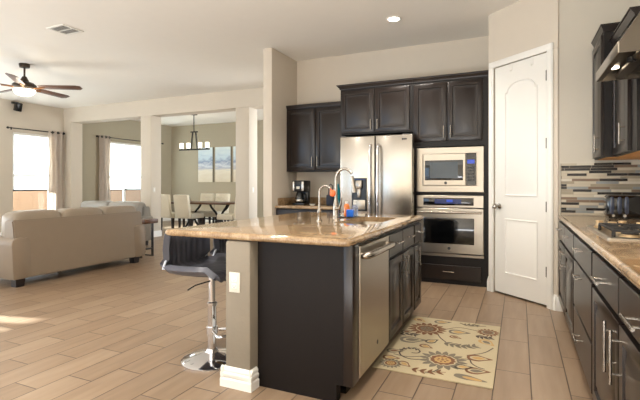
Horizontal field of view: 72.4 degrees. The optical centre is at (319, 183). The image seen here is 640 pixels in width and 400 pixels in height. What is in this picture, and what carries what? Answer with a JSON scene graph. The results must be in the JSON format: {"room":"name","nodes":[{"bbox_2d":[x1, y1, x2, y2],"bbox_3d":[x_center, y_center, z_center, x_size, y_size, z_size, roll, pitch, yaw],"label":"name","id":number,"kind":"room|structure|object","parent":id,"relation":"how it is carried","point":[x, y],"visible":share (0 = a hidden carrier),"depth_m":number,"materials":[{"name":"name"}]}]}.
{"room":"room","nodes":[
{"label":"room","id":0,"kind":"room"},
{"bbox_2d":[0,98,170,231],"bbox_3d":[-8.089,-0.350,7.694,0.180,3.100,15.300,0,0,24],"label":"wall","id":1,"kind":"structure","parent":0,"point":[124,129],"depth_m":11.51,"materials":[{"name":"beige paint"}]},
{"bbox_2d":[11,101,22,111],"bbox_3d":[-6.862,-1.755,9.905,0.218,0.230,0.140,0,0,24],"label":"wall speaker","id":2,"kind":"object","parent":1,"relation":"attached to","point":[17,106],"visible":1,"depth_m":9.86,"materials":[{"name":"black plastic"}]},
{"bbox_2d":[13,132,48,190],"bbox_3d":[-6.818,-0.511,10.357,0.055,1.352,0.910,0,0,24],"label":"roller shade","id":3,"kind":"object","parent":1,"relation":"attached to","point":[30,151],"visible":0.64,"depth_m":10.32,"materials":[{"name":"fabric"}]},
{"bbox_2d":[6,126,64,134],"bbox_3d":[-6.712,-1.260,10.347,0.125,0.060,1.370,0,0,24],"label":"curtain rod","id":4,"kind":"object","parent":1,"relation":"attached to","point":[7,127],"visible":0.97,"depth_m":10.11,"materials":[{"name":"black metal"}]},
{"bbox_2d":[48,130,64,209],"bbox_3d":[-6.484,-0.065,10.760,0.083,2.470,0.434,0,0,24],"label":"curtain","id":5,"kind":"object","parent":4,"relation":"hanging from","point":[56,192],"visible":0.8,"depth_m":10.72,"materials":[{"name":"beige fabric"}]},
{"bbox_2d":[123,190,125,200],"bbox_3d":[-5.628,-0.245,12.990,0.150,1.910,1.820,0,0,24],"label":"window","id":6,"kind":"structure","parent":1,"relation":"in","point":[124,191],"depth_m":12.82,"materials":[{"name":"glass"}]},
{"bbox_2d":[110,142,140,190],"bbox_3d":[-5.621,-0.506,12.987,0.055,1.382,1.810,0,0,24],"label":"roller shade","id":7,"kind":"object","parent":1,"relation":"attached to","point":[125,163],"visible":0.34,"depth_m":12.81,"materials":[{"name":"fabric"}]},
{"bbox_2d":[96,135,163,143],"bbox_3d":[-5.554,-1.290,12.891,0.125,0.060,2.440,0,0,24],"label":"curtain rod","id":8,"kind":"object","parent":1,"relation":"attached to","point":[96,135],"visible":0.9,"depth_m":12.52,"materials":[{"name":"black metal"}]},
{"bbox_2d":[99,135,110,200],"bbox_3d":[-5.914,-0.080,12.011,0.083,2.500,0.384,0,0,24],"label":"curtain","id":9,"kind":"object","parent":8,"relation":"hanging from","point":[104,143],"visible":0.77,"depth_m":11.97,"materials":[{"name":"beige fabric"}]},
{"bbox_2d":[63,87,262,230],"bbox_3d":[-3.137,-0.350,9.675,7.190,3.100,0.310,0,0,24],"label":"wall","id":10,"kind":"structure","parent":0,"point":[246,102],"depth_m":9.82,"materials":[{"name":"paint"}]},
{"bbox_2d":[154,230,161,236],"bbox_3d":[-3.877,1.133,10.003,5.572,0.135,0.326,0,0,24],"label":"baseboard","id":11,"kind":"structure","parent":10,"relation":"attached to","point":[156,233],"depth_m":9.97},
{"bbox_2d":[171,120,262,217],"bbox_3d":[-0.981,-0.350,12.759,8.560,3.100,0.190,0,0,24],"label":"wall","id":12,"kind":"structure","parent":0,"point":[184,164],"depth_m":13.93,"materials":[{"name":"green paint"}]},
{"bbox_2d":[174,218,234,221],"bbox_3d":[-1.060,1.133,12.681,8.440,0.135,0.016,0,0,24],"label":"baseboard","id":13,"kind":"structure","parent":12,"relation":"attached to","point":[175,219],"depth_m":14.14,"materials":[{"name":"white wood"}]},
{"bbox_2d":[198,147,212,181],"bbox_3d":[-3.618,-0.605,13.832,0.570,1.090,0.038,0,0,24],"label":"canvas painting","id":14,"kind":"object","parent":12,"relation":"attached to","point":[205,157],"visible":0.82,"depth_m":13.81},
{"bbox_2d":[215,147,230,181],"bbox_3d":[-3.001,-0.605,13.551,0.585,1.090,0.038,0,0,24],"label":"canvas painting","id":15,"kind":"object","parent":12,"relation":"attached to","point":[222,154],"visible":1,"depth_m":13.53},
{"bbox_2d":[233,146,235,181],"bbox_3d":[-2.378,-0.605,13.268,0.585,1.090,0.038,0,0,24],"label":"canvas painting","id":16,"kind":"object","parent":12,"relation":"attached to","point":[234,147],"visible":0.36,"depth_m":13.35},
{"bbox_2d":[226,240,257,369],"bbox_3d":[-0.102,0.767,3.420,0.180,0.866,1.860,0,0,24],"label":"wall","id":17,"kind":"structure","parent":0,"point":[241,255],"depth_m":2.57,"materials":[{"name":"beige paint"}]},
{"bbox_2d":[229,272,239,292],"bbox_3d":[-0.504,0.580,2.575,0.075,0.118,0.010,0,0,24],"label":"wall outlet","id":18,"kind":"object","parent":17,"relation":"attached to","point":[234,278],"visible":1,"depth_m":2.57,"materials":[{"name":"white plastic"}]},
{"bbox_2d":[220,365,258,392],"bbox_3d":[-0.106,1.141,3.410,0.222,0.118,1.881,0,0,24],"label":"baseboard","id":19,"kind":"structure","parent":17,"relation":"attached to","point":[240,379],"depth_m":2.56,"materials":[{"name":"white wood"}]},
{"bbox_2d":[0,0,519,126],"bbox_3d":[-2.833,-1.950,5.301,11.850,0.100,15.300,0,0,24],"label":"ceiling","id":20,"kind":"structure","parent":0,"point":[126,50],"depth_m":5.63,"materials":[{"name":"paint"}]},
{"bbox_2d":[0,63,82,97],"bbox_3d":[-4.711,-1.647,6.966,1.646,0.505,1.662,0,0,24],"label":"ceiling fan","id":21,"kind":"object","parent":20,"relation":"hanging from","point":[22,87],"visible":1,"depth_m":6.90,"materials":[{"name":"brown metal"}]},
{"bbox_2d":[46,24,83,35],"bbox_3d":[-3.131,-1.893,5.370,0.310,0.013,0.280,0,0,24],"label":"ceiling vent","id":22,"kind":"object","parent":20,"relation":"in","point":[64,29],"visible":1,"depth_m":5.37,"materials":[{"name":"white metal"}]},
{"bbox_2d":[179,114,209,150],"bbox_3d":[-3.421,-1.410,11.887,1.020,0.980,0.180,0,0,24],"label":"chandelier","id":23,"kind":"object","parent":20,"relation":"hanging from","point":[198,144],"visible":0.98,"depth_m":11.88,"materials":[{"name":"glass"}]},
{"bbox_2d":[386,16,400,21],"bbox_3d":[0.847,-1.893,5.021,0.176,0.011,0.176,0,0,24],"label":"recessed light","id":24,"kind":"object","parent":20,"relation":"in","point":[391,18],"visible":1,"depth_m":5.02,"materials":[{"name":"white"}]},
{"bbox_2d":[263,48,296,216],"bbox_3d":[-0.234,-0.350,7.199,0.146,3.100,2.410,0,0,24],"label":"wall","id":25,"kind":"structure","parent":0,"point":[279,70],"depth_m":6.16,"materials":[{"name":"paint"}]},
{"bbox_2d":[0,220,592,399],"bbox_3d":[-2.833,1.250,5.301,11.850,0.100,15.300,0,0,24],"label":"floor","id":26,"kind":"structure","parent":0,"point":[123,329],"depth_m":3.35,"materials":[{"name":"beige tile"}]},
{"bbox_2d":[0,205,145,287],"bbox_3d":[-3.524,0.760,6.044,0.956,0.880,1.959,0,0,24],"label":"sofa","id":27,"kind":"object","parent":26,"relation":"on","point":[37,242],"visible":1,"depth_m":5.59,"materials":[{"name":"beige fabric"}]},
{"bbox_2d":[1,209,60,236],"bbox_3d":[-3.542,0.520,5.385,0.300,0.400,0.615,0,0,24],"label":"cushion","id":28,"kind":"object","parent":27,"relation":"on","point":[12,219],"depth_m":5.19,"materials":[{"name":"fabric"}]},
{"bbox_2d":[56,207,101,216],"bbox_3d":[-3.290,0.520,5.937,0.300,0.400,0.615,0,0,24],"label":"cushion","id":29,"kind":"object","parent":27,"relation":"on","point":[77,211],"depth_m":5.84,"materials":[{"name":"fabric"}]},
{"bbox_2d":[96,205,135,213],"bbox_3d":[-3.039,0.520,6.490,0.300,0.400,0.615,0,0,24],"label":"cushion","id":30,"kind":"object","parent":27,"relation":"on","point":[114,209],"depth_m":6.38,"materials":[{"name":"fabric"}]},
{"bbox_2d":[81,200,152,244],"bbox_3d":[-4.257,0.770,8.507,1.739,0.860,0.956,0,0,24],"label":"sofa","id":31,"kind":"object","parent":26,"relation":"on","point":[140,206],"visible":0.22,"depth_m":8.50,"materials":[{"name":"grey fabric"}]},
{"bbox_2d":[81,200,112,206],"bbox_3d":[-4.515,0.540,8.907,0.808,0.400,0.300,0,0,24],"label":"cushion","id":32,"kind":"object","parent":31,"relation":"on","point":[94,203],"depth_m":8.76,"materials":[{"name":"beige fabric"}]},
{"bbox_2d":[108,201,145,215],"bbox_3d":[-3.787,0.540,8.575,0.808,0.400,0.300,0,0,24],"label":"cushion","id":33,"kind":"object","parent":31,"relation":"on","point":[140,206],"depth_m":8.42,"materials":[{"name":"beige fabric"}]},
{"bbox_2d":[139,218,157,257],"bbox_3d":[-2.875,0.887,7.199,0.280,0.625,0.280,0,0,24],"label":"side table","id":34,"kind":"object","parent":26,"relation":"on","point":[151,221],"visible":0.66,"depth_m":7.28,"materials":[{"name":"brown wood"}]},
{"bbox_2d":[161,194,184,229],"bbox_3d":[-3.833,0.731,11.199,0.460,0.938,0.633,0,0,24],"label":"dining chair","id":35,"kind":"object","parent":26,"relation":"on","point":[166,210],"visible":0.71,"depth_m":10.92,"materials":[{"name":"beige fabric"}]},
{"bbox_2d":[173,195,203,227],"bbox_3d":[-3.287,0.731,10.950,0.460,0.938,0.633,0,0,24],"label":"dining chair","id":36,"kind":"object","parent":26,"relation":"on","point":[181,202],"visible":0.98,"depth_m":10.72,"materials":[{"name":"beige fabric"}]},
{"bbox_2d":[160,233,225,371],"bbox_3d":[-0.775,0.759,3.012,0.487,0.881,0.478,0,0,24],"label":"bar stool","id":37,"kind":"object","parent":26,"relation":"on","point":[184,256],"visible":0.63,"depth_m":2.97,"materials":[{"name":"black leather"}]},
{"bbox_2d":[188,193,214,225],"bbox_3d":[-3.256,0.731,11.984,0.460,0.938,0.633,0,0,24],"label":"dining chair","id":38,"kind":"object","parent":26,"relation":"on","point":[204,196],"visible":0.52,"depth_m":12.14,"materials":[{"name":"beige fabric"}]},
{"bbox_2d":[171,201,234,226],"bbox_3d":[-3.003,0.830,11.334,1.940,0.731,0.900,0,0,24],"label":"dining table","id":39,"kind":"object","parent":26,"relation":"on","point":[210,203],"visible":0.44,"depth_m":11.02,"materials":[{"name":"brown wood"}]},
{"bbox_2d":[202,193,229,224],"bbox_3d":[-2.783,0.731,11.768,0.460,0.938,0.633,0,0,24],"label":"dining chair","id":40,"kind":"object","parent":26,"relation":"on","point":[219,197],"visible":0.66,"depth_m":11.90,"materials":[{"name":"beige fabric"}]},
{"bbox_2d":[210,239,227,256],"bbox_3d":[-0.576,0.759,3.533,0.487,0.881,0.478,0,0,18],"label":"bar stool","id":41,"kind":"object","parent":26,"relation":"on","point":[219,245],"visible":0.1,"depth_m":3.39,"materials":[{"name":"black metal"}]},
{"bbox_2d":[217,198,235,222],"bbox_3d":[-2.116,0.731,10.611,0.633,0.938,0.460,0,0,24],"label":"dining chair","id":42,"kind":"object","parent":26,"relation":"on","point":[227,216],"visible":0.14,"depth_m":10.42,"materials":[{"name":"beige fabric"}]},
{"bbox_2d":[258,241,358,399],"bbox_3d":[-0.076,0.767,2.524,0.600,0.866,0.104,0,0,24],"label":"island end panel","id":43,"kind":"object","parent":26,"relation":"on","point":[308,295],"visible":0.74,"depth_m":2.46,"materials":[{"name":"brown wood"}]},
{"bbox_2d":[276,208,340,214],"bbox_3d":[-0.045,0.771,6.223,1.000,0.858,0.692,0,0,24],"label":"base cabinet","id":44,"kind":"object","parent":26,"relation":"on","point":[279,211],"visible":0.06,"depth_m":6.03,"materials":[{"name":"brown wood"}]},
{"bbox_2d":[275,197,340,209],"bbox_3d":[-0.040,0.270,6.235,1.000,0.140,0.675,0,0,24],"label":"countertop","id":45,"kind":"structure","parent":44,"relation":"on","point":[282,202],"depth_m":6.21,"materials":[{"name":"brown stone"}]},
{"bbox_2d":[292,180,309,204],"bbox_3d":[-0.262,0.125,6.305,0.206,0.350,0.231,0,0,24],"label":"coffee maker","id":46,"kind":"object","parent":45,"relation":"on","point":[302,187],"visible":0.99,"depth_m":6.22,"materials":[{"name":"black plastic"}]},
{"bbox_2d":[326,184,334,204],"bbox_3d":[0.152,0.146,6.172,0.110,0.307,0.100,0,0,24],"label":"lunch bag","id":47,"kind":"object","parent":45,"relation":"on","point":[329,200],"visible":0.62,"depth_m":6.13,"materials":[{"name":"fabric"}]},
{"bbox_2d":[338,184,340,204],"bbox_3d":[0.246,0.150,6.041,0.076,0.300,0.076,0,0,24],"label":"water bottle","id":48,"kind":"object","parent":45,"relation":"on","point":[339,190],"visible":0.26,"depth_m":6.01,"materials":[{"name":"teal plastic"}]},
{"bbox_2d":[340,234,395,393],"bbox_3d":[0.114,0.771,2.838,0.655,0.858,0.594,0,0,24],"label":"dishwasher","id":49,"kind":"object","parent":26,"relation":"on","point":[374,252],"visible":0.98,"depth_m":2.67,"materials":[{"name":"grey metal"}]},
{"bbox_2d":[341,133,413,214],"bbox_3d":[0.820,0.279,5.709,0.930,1.782,0.830,0,0,24],"label":"refrigerator","id":50,"kind":"object","parent":26,"relation":"on","point":[382,166],"visible":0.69,"depth_m":5.36,"materials":[{"name":"grey metal"}]},
{"bbox_2d":[385,224,415,340],"bbox_3d":[0.385,0.769,3.486,0.642,0.862,0.805,0,0,24],"label":"base cabinet","id":51,"kind":"object","parent":26,"relation":"on","point":[401,257],"visible":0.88,"depth_m":3.31,"materials":[{"name":"brown wood"}]},
{"bbox_2d":[165,212,423,246],"bbox_3d":[-0.019,0.311,3.426,1.275,0.042,1.960,0,0,24],"label":"countertop","id":52,"kind":"structure","parent":51,"relation":"on","point":[299,227],"depth_m":2.85,"materials":[{"name":"beige stone"}]},
{"bbox_2d":[317,185,329,220],"bbox_3d":[0.021,0.148,3.413,0.117,0.284,0.062,0,0,34],"label":"filter faucet","id":53,"kind":"object","parent":52,"relation":"on","point":[319,211],"visible":0.98,"depth_m":3.43,"materials":[{"name":"silver metal"}]},
{"bbox_2d":[330,188,335,196],"bbox_3d":[0.099,0.065,3.398,0.048,0.068,0.032,0,0,24],"label":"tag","id":54,"kind":"object","parent":53,"relation":"hanging from","point":[332,192],"visible":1,"depth_m":3.39,"materials":[{"name":"plastic"}]},
{"bbox_2d":[332,167,356,218],"bbox_3d":[0.200,0.075,3.630,0.216,0.430,0.087,0,0,24],"label":"kitchen faucet","id":55,"kind":"object","parent":52,"relation":"on","point":[336,206],"visible":1,"depth_m":3.65,"materials":[{"name":"silver metal"}]},
{"bbox_2d":[354,221,380,223],"bbox_3d":[0.382,0.436,3.502,0.341,0.207,0.734,0,0,24],"label":"sink","id":56,"kind":"object","parent":52,"relation":"in","point":[364,222],"visible":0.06,"depth_m":3.86,"materials":[{"name":"metal"}]},
{"bbox_3d":[0.252,0.286,3.816,0.145,0.008,0.175,0,0,24],"label":"soap tray","id":57,"kind":"object","parent":52,"relation":"on","visible":0},
{"bbox_2d":[344,201,349,215],"bbox_3d":[0.236,0.218,3.859,0.052,0.128,0.052,0,0,24],"label":"soap bottle","id":58,"kind":"object","parent":57,"relation":"on","point":[346,206],"visible":0.8,"depth_m":3.84,"materials":[{"name":"orange plastic"}]},
{"bbox_2d":[346,210,353,216],"bbox_3d":[0.257,0.251,3.748,0.062,0.062,0.025,0,0,24],"label":"sponge","id":59,"kind":"object","parent":57,"relation":"on","point":[349,213],"visible":1,"depth_m":3.74,"materials":[{"name":"blue"}]},
{"bbox_2d":[352,200,357,215],"bbox_3d":[0.308,0.212,3.849,0.052,0.139,0.052,0,0,24],"label":"soap bottle","id":60,"kind":"object","parent":57,"relation":"on","point":[354,207],"visible":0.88,"depth_m":3.83,"materials":[{"name":"clear plastic"}]},
{"bbox_2d":[404,221,423,322],"bbox_3d":[0.616,0.769,3.994,0.642,0.862,0.300,0,0,24],"label":"base cabinet","id":61,"kind":"object","parent":26,"relation":"on","point":[417,226],"visible":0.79,"depth_m":3.85,"materials":[{"name":"brown wood"}]},
{"bbox_2d":[372,316,500,388],"bbox_3d":[0.924,1.194,3.246,0.735,0.012,1.205,0,0,24],"label":"area rug","id":62,"kind":"object","parent":26,"relation":"on","point":[465,353],"visible":1,"depth_m":3.08,"materials":[{"name":"beige fabric"}]},
{"bbox_2d":[412,70,488,286],"bbox_3d":[1.662,-0.055,5.481,0.882,2.510,0.636,0,0,24],"label":"tall cabinet","id":63,"kind":"object","parent":26,"relation":"on","point":[450,110],"visible":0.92,"depth_m":5.21,"materials":[{"name":"brown wood"}]},
{"bbox_2d":[417,146,483,191],"bbox_3d":[1.645,-0.172,5.449,0.779,0.537,0.519,0,0,24],"label":"microwave","id":64,"kind":"object","parent":63,"relation":"in","point":[444,169],"visible":1,"depth_m":5.21,"materials":[{"name":"grey metal"}]},
{"bbox_2d":[417,195,484,258],"bbox_3d":[1.644,0.503,5.444,0.776,0.732,0.628,0,0,24],"label":"wall oven","id":65,"kind":"object","parent":63,"relation":"in","point":[452,225],"visible":0.94,"depth_m":5.20,"materials":[{"name":"grey metal"}]},
{"bbox_2d":[555,221,576,340],"bbox_3d":[2.269,0.767,3.447,0.676,0.866,1.233,0,0,24],"label":"base cabinet","id":66,"kind":"object","parent":26,"relation":"on","point":[566,258],"visible":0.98,"depth_m":3.44,"materials":[{"name":"brown wood"}]},
{"bbox_2d":[572,235,596,392],"bbox_3d":[1.838,0.767,2.501,0.676,0.866,0.833,0,0,24],"label":"base cabinet","id":67,"kind":"object","parent":26,"relation":"on","point":[583,284],"visible":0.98,"depth_m":2.53,"materials":[{"name":"brown wood"}]},
{"bbox_2d":[590,253,639,399],"bbox_3d":[1.391,0.767,1.518,0.676,0.866,1.313,0,0,24],"label":"base cabinet","id":68,"kind":"object","parent":26,"relation":"on","point":[615,299],"visible":1,"depth_m":1.70,"materials":[{"name":"brown wood"}]},
{"bbox_2d":[558,215,639,288],"bbox_3d":[1.833,0.311,2.443,0.645,0.042,3.405,0,0,24],"label":"countertop","id":69,"kind":"structure","parent":68,"relation":"on","point":[623,255],"depth_m":2.07,"materials":[{"name":"beige stone"}]},
{"bbox_2d":[587,220,639,240],"bbox_3d":[1.882,0.262,2.516,0.510,0.055,0.760,0,0,24],"label":"gas cooktop","id":70,"kind":"object","parent":69,"relation":"in","point":[611,230],"visible":1,"depth_m":2.42,"materials":[{"name":"metal"}]},
{"bbox_2d":[604,195,639,218],"bbox_3d":[2.577,0.191,3.716,0.260,0.196,0.200,0,0,24],"label":"toaster","id":71,"kind":"object","parent":69,"relation":"on","point":[615,206],"visible":1,"depth_m":3.64,"materials":[{"name":"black metal"}]},
{"bbox_2d":[297,36,488,196],"bbox_3d":[1.613,-0.350,5.924,4.274,3.100,0.120,0,0,24],"label":"wall","id":72,"kind":"structure","parent":0,"point":[317,79],"depth_m":6.23,"materials":[{"name":"paint"}]},
{"bbox_2d":[278,197,325,204],"bbox_3d":[-0.023,0.250,6.271,1.000,0.100,0.595,0,0,24],"label":"backsplash","id":73,"kind":"structure","parent":72,"relation":"attached to","point":[313,200],"depth_m":6.53,"materials":[{"name":"beige stone"}]},
{"bbox_2d":[286,101,340,171],"bbox_3d":[-0.002,-0.665,6.376,0.955,0.970,0.386,0,0,24],"label":"upper cabinet","id":74,"kind":"object","parent":72,"relation":"attached to","point":[313,130],"visible":0.92,"depth_m":6.25,"materials":[{"name":"brown wood"}]},
{"bbox_2d":[336,78,412,136],"bbox_3d":[0.800,-0.980,5.873,1.008,0.660,0.636,0,0,24],"label":"upper cabinet","id":75,"kind":"object","parent":72,"relation":"attached to","point":[376,108],"visible":0.98,"depth_m":5.60,"materials":[{"name":"brown wood"}]},
{"bbox_2d":[489,0,558,296],"bbox_3d":[2.123,-0.350,4.547,0.110,3.100,0.869,0,0,-24],"label":"wall","id":76,"kind":"structure","parent":0,"point":[521,26],"depth_m":4.33,"materials":[{"name":"paint"}]},
{"bbox_2d":[492,52,546,304],"bbox_3d":[2.056,-0.050,4.529,0.117,2.460,0.678,0,0,-24],"label":"door","id":77,"kind":"structure","parent":76,"relation":"in","point":[520,206],"depth_m":4.50,"materials":[{"name":"white wood"}]},
{"bbox_2d":[489,42,552,309],"bbox_3d":[2.058,-0.076,4.533,0.020,2.552,0.808,0,0,-24],"label":"door frame","id":78,"kind":"structure","parent":76,"relation":"attached to","point":[548,47],"depth_m":4.21,"materials":[{"name":"white wood"}]},
{"bbox_2d":[559,0,639,239],"bbox_3d":[2.573,-0.350,4.059,0.640,3.100,0.120,0,0,24],"label":"wall","id":79,"kind":"structure","parent":0,"point":[579,20],"depth_m":4.07,"materials":[{"name":"grey paint"}]},
{"bbox_2d":[553,294,562,311],"bbox_3d":[2.276,1.125,4.127,0.137,0.150,0.030,0,0,24],"label":"baseboard","id":80,"kind":"structure","parent":79,"relation":"attached to","point":[556,303],"depth_m":4.13,"materials":[{"name":"white wood"}]},
{"bbox_2d":[561,162,639,215],"bbox_3d":[2.554,0.049,3.992,0.616,0.481,0.014,0,0,24],"label":"backsplash","id":81,"kind":"structure","parent":79,"relation":"attached to","point":[584,186],"depth_m":4.01,"materials":[{"name":"tile"}]},
{"bbox_3d":[1.384,-0.350,0.469,0.170,3.100,10.000,0,0,24],"label":"wall","id":82,"kind":"structure","parent":0,"visible":0},
{"bbox_2d":[591,22,639,159],"bbox_3d":[2.544,-0.758,3.719,0.408,1.084,0.513,0,0,24],"label":"upper cabinet","id":83,"kind":"object","parent":82,"relation":"attached to","point":[601,91],"visible":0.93,"depth_m":3.59,"materials":[{"name":"brown wood"}]},
{"bbox_2d":[596,12,639,81],"bbox_3d":[1.934,-1.290,2.504,0.507,1.217,0.728,0,0,24],"label":"range hood","id":84,"kind":"object","parent":82,"relation":"attached to","point":[623,62],"visible":1,"depth_m":2.48,"materials":[{"name":"metal"}]},
{"bbox_2d":[609,6,639,156],"bbox_3d":[2.330,-0.693,3.161,0.334,0.954,0.725,0,0,24],"label":"upper cabinet","id":85,"kind":"object","parent":82,"relation":"attached to","point":[625,93],"visible":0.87,"depth_m":3.11,"materials":[{"name":"brown wood"}]},
{"label":"outside","id":86,"kind":"structure","parent":0,"visible":0},
{"bbox_3d":[-11.452,1.410,10.709,8.280,0.180,26.000,0,0,24],"label":"ground","id":87,"kind":"structure","parent":86,"visible":0},
{"bbox_2d":[13,190,140,210],"bbox_3d":[-10.138,0.595,11.759,0.280,1.410,19.000,0,0,24],"label":"wall","id":88,"kind":"structure","parent":87,"relation":"on","point":[22,200],"depth_m":13.96,"materials":[{"name":"paint"}]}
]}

